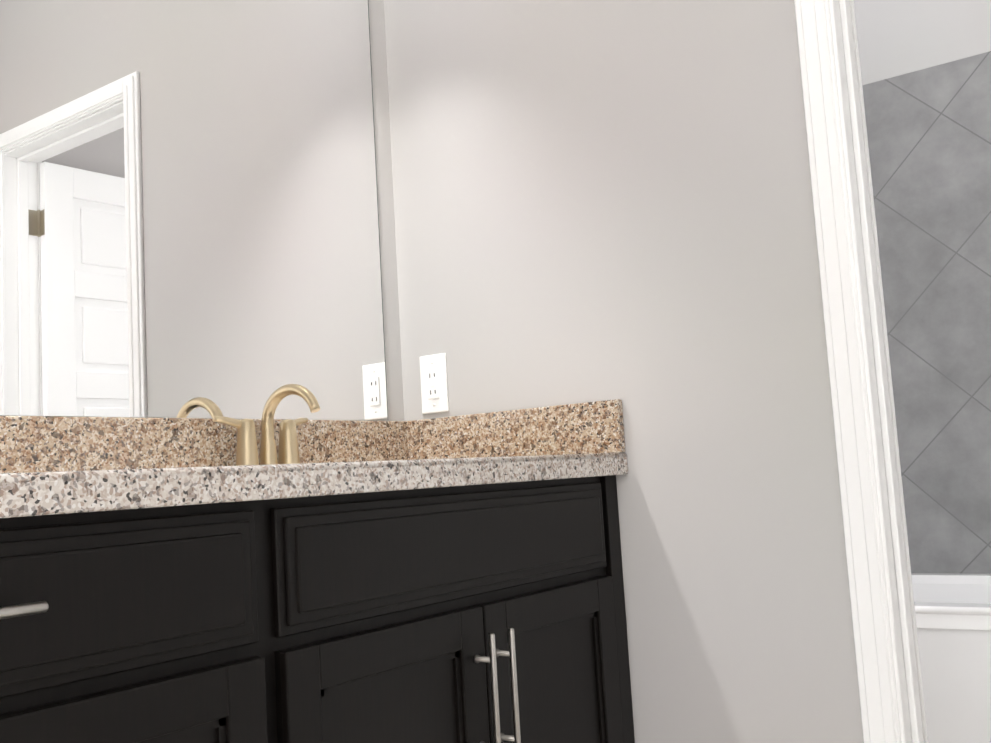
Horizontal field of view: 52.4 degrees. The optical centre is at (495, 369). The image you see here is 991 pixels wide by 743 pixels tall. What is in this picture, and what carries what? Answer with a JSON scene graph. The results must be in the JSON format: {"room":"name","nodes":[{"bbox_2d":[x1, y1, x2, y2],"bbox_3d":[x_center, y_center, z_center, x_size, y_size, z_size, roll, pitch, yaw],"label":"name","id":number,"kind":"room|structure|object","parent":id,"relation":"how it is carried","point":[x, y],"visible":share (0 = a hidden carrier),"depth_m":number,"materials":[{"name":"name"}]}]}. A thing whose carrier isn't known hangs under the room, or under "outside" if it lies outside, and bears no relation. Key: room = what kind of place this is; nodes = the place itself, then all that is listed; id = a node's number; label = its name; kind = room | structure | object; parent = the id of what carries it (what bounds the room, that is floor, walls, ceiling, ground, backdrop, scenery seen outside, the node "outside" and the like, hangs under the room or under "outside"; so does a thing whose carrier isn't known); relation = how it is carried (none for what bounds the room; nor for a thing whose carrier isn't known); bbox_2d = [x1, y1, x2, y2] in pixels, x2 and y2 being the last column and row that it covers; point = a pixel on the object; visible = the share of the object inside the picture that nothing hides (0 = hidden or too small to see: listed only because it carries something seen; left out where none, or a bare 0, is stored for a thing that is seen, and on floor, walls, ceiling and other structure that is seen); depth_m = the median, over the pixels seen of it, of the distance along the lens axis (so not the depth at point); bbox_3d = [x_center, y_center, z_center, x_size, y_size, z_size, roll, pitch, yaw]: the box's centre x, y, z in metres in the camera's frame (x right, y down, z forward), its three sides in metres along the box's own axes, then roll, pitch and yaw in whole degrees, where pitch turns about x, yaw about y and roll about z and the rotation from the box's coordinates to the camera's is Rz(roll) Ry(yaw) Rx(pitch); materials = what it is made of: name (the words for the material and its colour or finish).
{"room":"bathroom","nodes":[
{"label":"bathroom","id":0,"kind":"room"},
{"bbox_2d":[0,0,404,420],"bbox_3d":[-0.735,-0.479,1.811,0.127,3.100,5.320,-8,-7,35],"label":"mirror","id":1,"kind":"object","parent":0,"point":[189,221],"depth_m":1.91,"materials":[{"name":"silver mirror"}]},
{"bbox_2d":[384,0,863,742],"bbox_3d":[0.531,-0.543,1.913,1.830,3.100,0.120,-8,-7,35],"label":"wall","id":2,"kind":"structure","parent":0,"point":[598,200],"depth_m":1.95,"materials":[{"name":"beige paint"}]},
{"bbox_2d":[0,416,407,471],"bbox_3d":[-0.978,0.105,1.243,0.020,0.105,2.660,-8,-7,35],"label":"backsplash","id":3,"kind":"structure","parent":2,"relation":"attached to","point":[25,441],"depth_m":1.74,"materials":[{"name":"beige stone"}]},
{"bbox_2d":[419,353,448,413],"bbox_3d":[-0.140,0.033,2.282,0.076,0.132,0.009,-8,-7,35],"label":"electrical outlet plate","id":4,"kind":"object","parent":2,"relation":"attached to","point":[434,384],"visible":1,"depth_m":2.28,"materials":[{"name":"white plastic"}]},
{"bbox_2d":[404,399,624,455],"bbox_3d":[0.026,0.141,2.146,0.551,0.105,0.020,-8,-7,35],"label":"backsplash","id":5,"kind":"structure","parent":2,"relation":"attached to","point":[597,426],"depth_m":2.11,"materials":[{"name":"beige stone"}]},
{"bbox_2d":[794,0,927,742],"bbox_3d":[0.956,-0.101,1.577,0.836,2.103,0.164,-8,-7,35],"label":"door frame","id":6,"kind":"structure","parent":2,"relation":"attached to","point":[891,695],"depth_m":1.74,"materials":[{"name":"white wood"}]},
{"bbox_2d":[854,0,990,84],"bbox_3d":[1.573,-0.453,3.353,1.830,3.100,0.120,-8,-7,35],"label":"wall","id":7,"kind":"structure","parent":0,"point":[898,37],"depth_m":3.42,"materials":[{"name":"paint"}]},
{"bbox_2d":[862,51,990,573],"bbox_3d":[1.222,0.028,3.027,1.533,2.118,0.769,-8,-7,35],"label":"tiled wall","id":8,"kind":"structure","parent":7,"relation":"attached to","point":[929,136],"depth_m":3.33,"materials":[{"name":"grey tile"}]},
{"bbox_3d":[0.143,0.984,1.084,2.070,0.060,5.320,-8,-7,35],"label":"floor","id":9,"kind":"structure","parent":0,"visible":0},
{"bbox_2d":[0,468,634,742],"bbox_3d":[-0.717,0.581,1.025,0.592,0.829,2.658,-8,-7,35],"label":"bathroom vanity","id":10,"kind":"object","parent":9,"relation":"on","point":[267,578],"depth_m":1.32,"materials":[{"name":"black wood"}]},
{"bbox_2d":[0,452,627,503],"bbox_3d":[-0.754,0.149,1.078,0.565,0.043,2.660,-8,-7,35],"label":"countertop","id":11,"kind":"structure","parent":10,"relation":"on","point":[15,483],"depth_m":1.28,"materials":[{"name":"grey stone"}]},
{"bbox_2d":[208,384,327,463],"bbox_3d":[-0.395,0.108,1.854,0.166,0.160,0.196,-8,-7,35],"label":"faucet","id":12,"kind":"object","parent":11,"relation":"on","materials":[{"name":"gold metal"}]},
{"bbox_2d":[911,573,990,742],"bbox_3d":[1.248,0.864,2.957,1.451,0.440,0.745,-8,-7,35],"label":"bathtub","id":13,"kind":"object","parent":9,"relation":"on","point":[953,616],"visible":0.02,"depth_m":2.58,"materials":[{"name":"white plastic"}]}
]}

